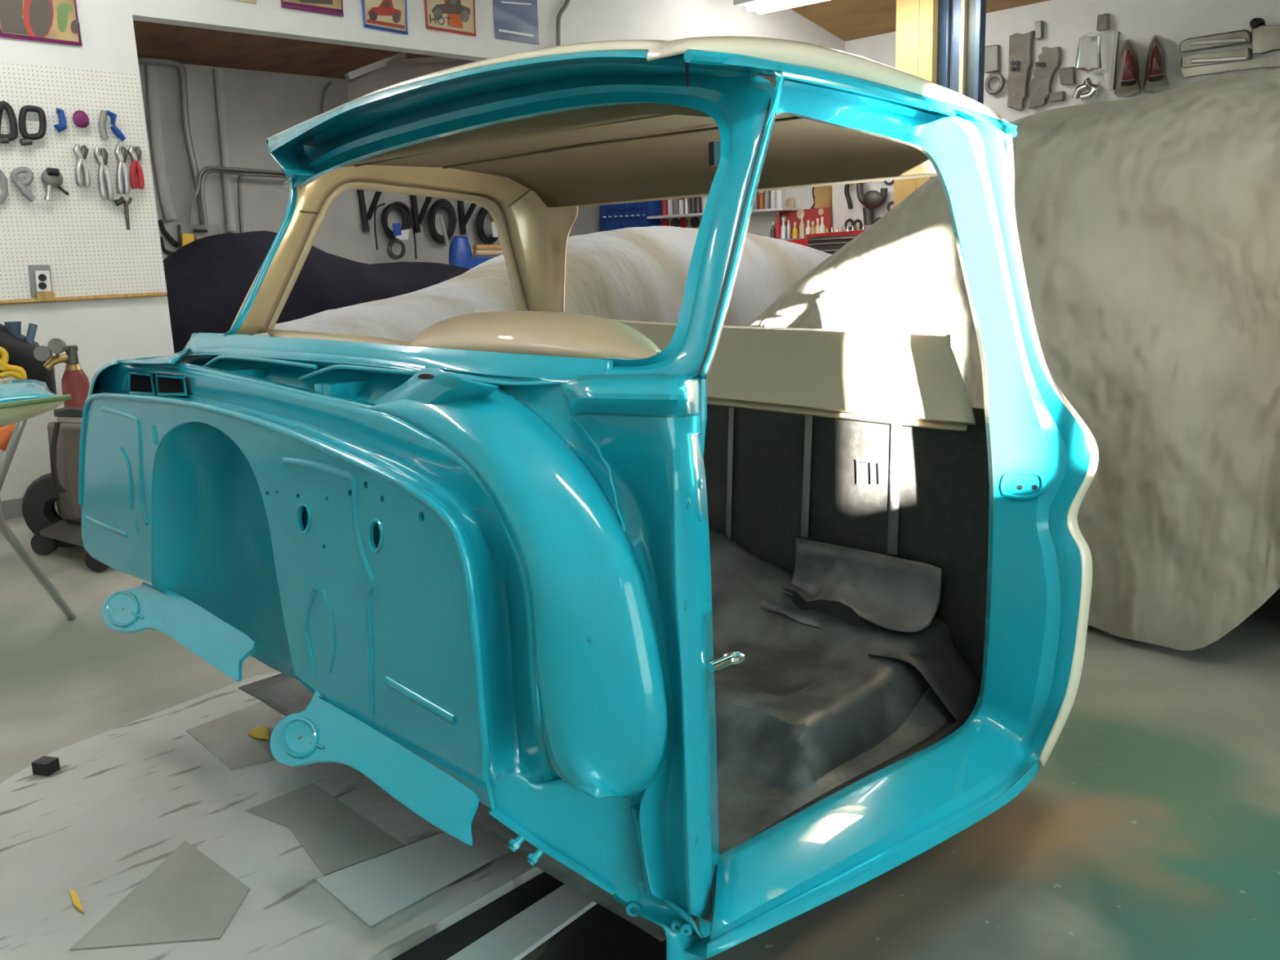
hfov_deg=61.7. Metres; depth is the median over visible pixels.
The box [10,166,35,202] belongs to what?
cutter
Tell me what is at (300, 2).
picture
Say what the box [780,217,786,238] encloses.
bottle
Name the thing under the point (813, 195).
hanging wire
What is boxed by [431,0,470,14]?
picture
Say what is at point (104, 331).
wall
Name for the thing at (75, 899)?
scrap
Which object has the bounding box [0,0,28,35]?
picture
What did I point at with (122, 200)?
wrench
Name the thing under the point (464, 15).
picture
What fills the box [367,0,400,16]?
picture
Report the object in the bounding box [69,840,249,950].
paper sheet
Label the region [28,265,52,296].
wall outlet
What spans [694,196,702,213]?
spray can
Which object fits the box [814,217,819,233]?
bottle
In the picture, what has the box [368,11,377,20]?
picture
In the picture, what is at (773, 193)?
spray can
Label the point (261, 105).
wall
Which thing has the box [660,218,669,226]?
disc
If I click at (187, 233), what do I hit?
case
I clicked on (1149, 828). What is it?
floor
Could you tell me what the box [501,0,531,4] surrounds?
picture
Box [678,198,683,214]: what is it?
spray can
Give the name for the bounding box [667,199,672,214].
spray can
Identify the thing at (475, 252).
bar
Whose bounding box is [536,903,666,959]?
floor mat
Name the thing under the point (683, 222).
disc
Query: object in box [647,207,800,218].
wall shelf
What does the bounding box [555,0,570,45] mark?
conduit
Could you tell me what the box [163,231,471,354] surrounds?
car cover
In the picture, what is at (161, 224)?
power cable
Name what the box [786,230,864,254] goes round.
tool chest
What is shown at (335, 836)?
paper sheet
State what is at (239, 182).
conduit
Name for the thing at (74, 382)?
bottle
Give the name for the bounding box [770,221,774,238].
bottle
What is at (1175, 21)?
pegboard
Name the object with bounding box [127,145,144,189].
pliers
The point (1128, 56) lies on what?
tail lamp
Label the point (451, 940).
black stripe
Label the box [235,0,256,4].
poster
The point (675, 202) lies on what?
spray can
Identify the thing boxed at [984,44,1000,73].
metal plate
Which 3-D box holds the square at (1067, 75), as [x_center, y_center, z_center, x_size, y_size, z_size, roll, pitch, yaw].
[3.212,-3.034,8.046,0.050,0.127,0.120,-13,16,-43]
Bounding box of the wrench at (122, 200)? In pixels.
[114,196,132,229]
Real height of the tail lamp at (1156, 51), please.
0.388 m
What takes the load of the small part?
attached to the pegboard at (1175, 21)
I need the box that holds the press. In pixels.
[439,216,492,268]
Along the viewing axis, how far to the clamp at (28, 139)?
5.05 m
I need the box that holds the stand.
[0,419,75,619]
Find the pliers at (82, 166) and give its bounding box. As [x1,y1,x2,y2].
[72,143,90,186]
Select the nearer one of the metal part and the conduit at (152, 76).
the metal part
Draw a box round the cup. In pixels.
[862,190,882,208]
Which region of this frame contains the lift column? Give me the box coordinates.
[936,0,986,104]
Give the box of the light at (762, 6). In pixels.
[733,0,827,14]
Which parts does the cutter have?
handle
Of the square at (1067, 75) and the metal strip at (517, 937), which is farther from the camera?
the square at (1067, 75)
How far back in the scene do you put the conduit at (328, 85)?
9.49 m
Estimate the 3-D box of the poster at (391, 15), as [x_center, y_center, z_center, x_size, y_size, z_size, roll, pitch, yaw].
[-1.500,-2.764,6.297,0.306,0.242,0.024,-13,16,-43]
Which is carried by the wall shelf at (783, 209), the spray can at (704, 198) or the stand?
the spray can at (704, 198)
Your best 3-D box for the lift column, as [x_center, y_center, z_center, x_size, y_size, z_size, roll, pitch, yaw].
[1.758,-1.897,5.947,0.060,3.448,0.281,-13,16,-43]
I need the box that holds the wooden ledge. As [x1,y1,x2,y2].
[0,291,167,305]
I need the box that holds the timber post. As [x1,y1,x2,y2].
[893,0,937,207]
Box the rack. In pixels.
[599,201,660,231]
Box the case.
[177,224,220,248]
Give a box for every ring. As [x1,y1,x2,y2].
[884,179,893,185]
[984,72,1004,95]
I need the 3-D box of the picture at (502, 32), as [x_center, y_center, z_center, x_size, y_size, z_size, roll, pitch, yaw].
[-0.803,-2.906,6.960,0.285,0.019,0.001,-13,16,-43]
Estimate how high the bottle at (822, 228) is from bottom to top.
0.180 m
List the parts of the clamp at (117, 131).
handle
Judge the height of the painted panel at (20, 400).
0.103 m
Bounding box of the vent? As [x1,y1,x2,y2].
[128,372,191,395]
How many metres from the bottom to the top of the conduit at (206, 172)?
0.450 m
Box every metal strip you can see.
[446,884,596,959]
[1181,54,1279,78]
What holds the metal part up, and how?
attached to the pegboard at (1175, 21)
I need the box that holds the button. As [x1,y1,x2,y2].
[1249,17,1265,28]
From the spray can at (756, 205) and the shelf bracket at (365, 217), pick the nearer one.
the shelf bracket at (365, 217)
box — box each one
[647,200,662,215]
[1035,20,1044,39]
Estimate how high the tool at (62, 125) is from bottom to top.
0.116 m
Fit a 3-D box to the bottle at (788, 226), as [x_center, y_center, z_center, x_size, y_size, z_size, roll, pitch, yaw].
[1.333,-2.271,9.604,0.046,0.204,0.046,-13,16,-43]
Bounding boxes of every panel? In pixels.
[0,379,71,427]
[1007,30,1035,110]
[1027,46,1061,109]
[1178,29,1252,52]
[1181,48,1252,68]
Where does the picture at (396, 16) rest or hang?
attached to the poster at (391, 15)
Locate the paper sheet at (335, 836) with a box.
[245,782,404,875]
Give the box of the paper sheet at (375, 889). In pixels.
[315,825,511,926]
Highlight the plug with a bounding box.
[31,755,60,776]
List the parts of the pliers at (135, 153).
handle, handle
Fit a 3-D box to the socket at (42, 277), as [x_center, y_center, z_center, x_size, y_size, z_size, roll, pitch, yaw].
[-2.897,-0.980,5.189,0.035,0.035,0.005,-13,16,-43]
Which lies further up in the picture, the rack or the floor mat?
the rack
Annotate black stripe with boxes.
[391,871,564,959]
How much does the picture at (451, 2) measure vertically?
0.039 m
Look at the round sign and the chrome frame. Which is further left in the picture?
the round sign
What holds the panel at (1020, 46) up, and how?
attached to the pegboard at (1175, 21)
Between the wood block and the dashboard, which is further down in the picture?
the dashboard
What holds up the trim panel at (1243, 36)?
attached to the pegboard at (1175, 21)
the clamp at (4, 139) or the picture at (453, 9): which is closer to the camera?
the clamp at (4, 139)
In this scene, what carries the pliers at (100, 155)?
hanging from the pegboard at (84, 238)
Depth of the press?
9.70 m
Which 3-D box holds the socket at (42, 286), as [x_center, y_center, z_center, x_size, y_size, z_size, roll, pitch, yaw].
[-2.899,-0.942,5.194,0.035,0.035,0.005,-13,16,-43]
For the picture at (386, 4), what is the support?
attached to the poster at (391, 15)
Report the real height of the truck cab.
1.507 m
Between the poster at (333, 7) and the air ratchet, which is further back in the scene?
the poster at (333, 7)
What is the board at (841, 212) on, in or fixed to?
attached to the pegboard at (1175, 21)
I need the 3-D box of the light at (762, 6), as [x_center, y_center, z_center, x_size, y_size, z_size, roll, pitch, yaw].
[1.058,-3.111,5.484,1.240,1.161,0.280,8,15,39]
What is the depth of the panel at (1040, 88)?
8.14 m
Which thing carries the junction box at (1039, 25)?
attached to the pegboard at (1175, 21)
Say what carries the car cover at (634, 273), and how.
on the floor
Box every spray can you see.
[661,200,667,215]
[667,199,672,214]
[671,198,679,214]
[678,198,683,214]
[683,197,689,213]
[689,197,695,213]
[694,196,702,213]
[702,195,707,213]
[752,191,759,209]
[759,191,764,208]
[763,191,770,208]
[770,190,776,208]
[776,189,783,208]
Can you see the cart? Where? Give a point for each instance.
(51, 531)
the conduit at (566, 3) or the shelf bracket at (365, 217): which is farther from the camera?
the shelf bracket at (365, 217)
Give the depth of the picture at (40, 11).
5.07 m
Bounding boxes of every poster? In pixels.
[0,0,82,45]
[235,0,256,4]
[280,0,343,16]
[361,0,408,34]
[423,0,475,35]
[493,0,538,44]
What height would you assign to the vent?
0.058 m
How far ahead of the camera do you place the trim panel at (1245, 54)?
7.27 m
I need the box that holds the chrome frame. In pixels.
[1075,32,1101,73]
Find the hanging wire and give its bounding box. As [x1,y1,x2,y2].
[810,186,814,208]
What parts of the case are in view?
label panel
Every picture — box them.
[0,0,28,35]
[22,0,53,37]
[28,0,52,36]
[57,2,67,31]
[57,3,72,12]
[70,19,79,33]
[283,1,342,13]
[298,0,333,4]
[366,18,404,28]
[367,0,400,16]
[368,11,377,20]
[383,1,389,7]
[392,13,400,22]
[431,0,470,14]
[433,8,442,20]
[444,0,462,28]
[449,0,456,4]
[460,10,469,22]
[498,28,533,36]
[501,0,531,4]
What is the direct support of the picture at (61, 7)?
attached to the poster at (55, 21)
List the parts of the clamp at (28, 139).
handle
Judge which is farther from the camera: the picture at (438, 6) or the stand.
the picture at (438, 6)
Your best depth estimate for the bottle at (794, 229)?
9.54 m
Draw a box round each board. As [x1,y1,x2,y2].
[0,671,544,959]
[779,207,831,233]
[831,180,893,232]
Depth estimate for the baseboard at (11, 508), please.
5.25 m
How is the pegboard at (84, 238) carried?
attached to the wall at (104, 331)
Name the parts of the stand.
leg, leg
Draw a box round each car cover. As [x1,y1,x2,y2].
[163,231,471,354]
[253,226,831,342]
[748,67,1279,650]
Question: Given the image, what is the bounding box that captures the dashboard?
[407,311,662,358]
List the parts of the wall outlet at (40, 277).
plate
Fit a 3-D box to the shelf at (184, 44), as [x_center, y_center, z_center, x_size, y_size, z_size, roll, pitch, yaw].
[0.072,-3.052,3.296,12.400,1.380,13.700,-13,16,-43]
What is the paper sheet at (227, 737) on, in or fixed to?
on the board at (121, 800)
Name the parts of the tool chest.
drawer, drawer pull, drawer pull, drawer, drawer pull, drawer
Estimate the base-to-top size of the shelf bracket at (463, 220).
0.419 m
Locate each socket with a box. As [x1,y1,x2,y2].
[38,274,46,281]
[38,282,46,289]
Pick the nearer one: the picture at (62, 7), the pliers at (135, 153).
the picture at (62, 7)
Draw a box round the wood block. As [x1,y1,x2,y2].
[35,291,55,301]
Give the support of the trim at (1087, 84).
attached to the pegboard at (1175, 21)
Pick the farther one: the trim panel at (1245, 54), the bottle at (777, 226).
the bottle at (777, 226)
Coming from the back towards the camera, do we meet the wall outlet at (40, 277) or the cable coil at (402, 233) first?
the cable coil at (402, 233)
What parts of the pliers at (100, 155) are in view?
handle, handle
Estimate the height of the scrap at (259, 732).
0.006 m
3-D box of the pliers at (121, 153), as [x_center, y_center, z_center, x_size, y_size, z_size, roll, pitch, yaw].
[-2.596,-1.555,5.367,0.079,0.237,0.044,-13,16,-43]
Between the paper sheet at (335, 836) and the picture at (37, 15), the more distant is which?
the picture at (37, 15)
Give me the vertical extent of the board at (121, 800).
0.028 m
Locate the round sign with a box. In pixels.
[785,198,794,208]
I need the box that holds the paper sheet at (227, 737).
[186,701,282,770]
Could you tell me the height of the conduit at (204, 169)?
0.462 m
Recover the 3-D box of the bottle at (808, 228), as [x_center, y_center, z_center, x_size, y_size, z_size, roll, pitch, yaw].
[1.487,-2.218,9.455,0.046,0.156,0.046,-13,16,-43]
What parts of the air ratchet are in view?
handle, lever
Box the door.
[344,52,475,102]
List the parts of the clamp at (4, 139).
handle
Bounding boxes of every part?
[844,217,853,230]
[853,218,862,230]
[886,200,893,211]
[1048,91,1065,102]
[1251,24,1279,53]
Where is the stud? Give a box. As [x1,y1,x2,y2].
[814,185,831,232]
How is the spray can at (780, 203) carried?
on the wall shelf at (783, 209)
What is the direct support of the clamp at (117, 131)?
hanging from the pegboard at (84, 238)
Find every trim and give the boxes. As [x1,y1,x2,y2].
[1072,77,1099,100]
[1109,31,1119,89]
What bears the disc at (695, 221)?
hanging from the wall shelf at (783, 209)
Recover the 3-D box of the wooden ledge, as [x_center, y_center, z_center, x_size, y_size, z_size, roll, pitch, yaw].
[-2.898,-0.877,5.227,1.151,0.028,0.023,-13,16,-43]
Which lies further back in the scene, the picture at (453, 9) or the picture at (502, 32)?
the picture at (502, 32)
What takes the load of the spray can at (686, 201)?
on the wall shelf at (783, 209)
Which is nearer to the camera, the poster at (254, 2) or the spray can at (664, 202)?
the poster at (254, 2)
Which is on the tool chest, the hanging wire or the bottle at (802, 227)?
the bottle at (802, 227)
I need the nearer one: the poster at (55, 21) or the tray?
the poster at (55, 21)
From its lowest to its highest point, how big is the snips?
0.250 m
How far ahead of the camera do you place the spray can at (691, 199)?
10.71 m
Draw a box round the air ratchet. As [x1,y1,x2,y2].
[40,167,69,201]
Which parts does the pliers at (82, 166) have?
handle, handle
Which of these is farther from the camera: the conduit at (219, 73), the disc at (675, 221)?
the disc at (675, 221)
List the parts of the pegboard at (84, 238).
purple knob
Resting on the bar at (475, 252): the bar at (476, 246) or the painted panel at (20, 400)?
the bar at (476, 246)
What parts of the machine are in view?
yellow frame, motor, yellow frame, yellow frame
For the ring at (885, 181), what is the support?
hanging from the board at (841, 212)
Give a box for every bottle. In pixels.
[33,337,89,408]
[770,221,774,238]
[774,211,780,239]
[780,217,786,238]
[786,215,791,238]
[792,222,797,238]
[799,213,804,238]
[805,219,810,234]
[810,221,814,234]
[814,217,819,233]
[819,216,825,233]
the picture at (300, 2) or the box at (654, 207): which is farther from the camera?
the box at (654, 207)
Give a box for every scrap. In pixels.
[69,888,84,913]
[248,725,269,739]
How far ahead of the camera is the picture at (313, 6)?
6.00 m
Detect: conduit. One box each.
[137,56,204,224]
[146,65,176,220]
[189,165,284,224]
[200,168,285,224]
[213,68,235,231]
[237,174,244,233]
[320,80,332,114]
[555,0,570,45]
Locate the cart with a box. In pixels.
[21,406,109,572]
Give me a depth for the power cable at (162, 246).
8.69 m
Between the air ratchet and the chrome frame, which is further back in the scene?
the chrome frame
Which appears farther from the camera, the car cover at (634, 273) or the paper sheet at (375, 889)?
the car cover at (634, 273)
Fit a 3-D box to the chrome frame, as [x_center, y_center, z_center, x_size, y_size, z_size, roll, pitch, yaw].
[3.306,-3.143,7.883,0.028,0.284,0.195,-13,16,-43]
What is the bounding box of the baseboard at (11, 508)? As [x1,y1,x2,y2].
[0,497,57,519]
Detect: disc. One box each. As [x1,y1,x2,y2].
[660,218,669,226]
[671,217,679,226]
[679,217,688,227]
[690,216,699,227]
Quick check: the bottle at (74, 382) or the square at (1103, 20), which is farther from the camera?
the square at (1103, 20)
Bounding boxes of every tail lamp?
[1115,39,1141,97]
[1142,35,1168,92]
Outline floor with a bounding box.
[0,510,1279,959]
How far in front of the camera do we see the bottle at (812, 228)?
9.40 m
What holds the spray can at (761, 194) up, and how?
on the wall shelf at (783, 209)
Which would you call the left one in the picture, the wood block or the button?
the wood block
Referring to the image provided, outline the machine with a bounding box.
[0,321,56,451]
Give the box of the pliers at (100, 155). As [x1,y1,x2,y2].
[93,146,114,199]
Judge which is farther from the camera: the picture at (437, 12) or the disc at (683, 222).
the disc at (683, 222)
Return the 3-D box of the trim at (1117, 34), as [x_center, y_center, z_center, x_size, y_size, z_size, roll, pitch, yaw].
[3.456,-3.051,7.792,0.028,0.397,0.044,-13,16,-43]
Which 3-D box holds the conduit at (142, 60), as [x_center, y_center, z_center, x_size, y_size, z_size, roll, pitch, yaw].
[-3.735,-2.701,8.563,0.396,1.283,0.056,-13,16,-43]
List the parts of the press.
handle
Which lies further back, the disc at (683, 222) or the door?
the disc at (683, 222)
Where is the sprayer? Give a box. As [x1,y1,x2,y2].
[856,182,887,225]
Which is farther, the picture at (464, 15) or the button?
the button
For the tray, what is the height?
0.103 m
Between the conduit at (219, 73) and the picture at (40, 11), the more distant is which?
the conduit at (219, 73)
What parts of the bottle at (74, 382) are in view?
valve handle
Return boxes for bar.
[472,244,502,249]
[472,249,502,256]
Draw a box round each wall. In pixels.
[0,0,844,501]
[138,63,599,268]
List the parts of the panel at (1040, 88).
dark button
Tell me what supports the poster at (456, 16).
attached to the wall at (104, 331)
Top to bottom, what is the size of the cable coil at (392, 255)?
0.195 m
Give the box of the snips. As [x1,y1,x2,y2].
[844,183,853,208]
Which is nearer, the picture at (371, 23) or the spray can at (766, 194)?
the picture at (371, 23)
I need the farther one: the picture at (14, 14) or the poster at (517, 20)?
the poster at (517, 20)
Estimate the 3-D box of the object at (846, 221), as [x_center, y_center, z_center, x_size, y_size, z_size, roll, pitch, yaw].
[1.869,-2.280,9.552,0.028,0.107,0.107,-13,16,-43]
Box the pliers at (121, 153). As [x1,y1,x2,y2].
[114,145,129,194]
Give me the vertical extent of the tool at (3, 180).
0.158 m
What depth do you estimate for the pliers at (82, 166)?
5.22 m
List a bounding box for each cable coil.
[373,201,417,259]
[386,238,405,259]
[426,199,457,243]
[475,207,498,244]
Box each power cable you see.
[157,219,178,247]
[160,236,173,254]
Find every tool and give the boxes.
[0,169,8,204]
[53,107,66,132]
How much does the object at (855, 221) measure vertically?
0.107 m
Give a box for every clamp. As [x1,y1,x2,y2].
[0,101,17,143]
[18,105,46,146]
[98,110,126,141]
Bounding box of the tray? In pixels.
[466,257,492,268]
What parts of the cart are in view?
plate, handle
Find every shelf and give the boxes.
[133,0,1049,79]
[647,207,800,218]
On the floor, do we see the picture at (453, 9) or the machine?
the machine
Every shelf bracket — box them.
[356,189,382,232]
[409,195,431,232]
[457,200,476,234]
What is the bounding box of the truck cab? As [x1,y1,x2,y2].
[78,35,1098,959]
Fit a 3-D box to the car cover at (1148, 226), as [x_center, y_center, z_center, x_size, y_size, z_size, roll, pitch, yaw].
[2.671,-0.330,2.791,2.039,1.594,5.356,-13,16,-43]
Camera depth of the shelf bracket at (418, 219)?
10.23 m
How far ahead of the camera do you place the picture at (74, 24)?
5.17 m
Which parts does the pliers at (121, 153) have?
handle, handle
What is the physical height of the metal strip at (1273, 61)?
0.074 m
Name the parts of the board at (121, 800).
board edge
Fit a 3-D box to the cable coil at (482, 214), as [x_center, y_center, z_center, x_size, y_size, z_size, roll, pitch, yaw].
[-1.500,-2.573,10.745,0.325,0.396,0.227,-13,16,-43]
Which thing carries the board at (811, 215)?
on the tool chest
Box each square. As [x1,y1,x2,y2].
[1058,66,1075,84]
[1096,13,1110,31]
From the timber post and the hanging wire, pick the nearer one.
the timber post
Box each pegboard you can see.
[0,62,167,300]
[660,0,1279,240]

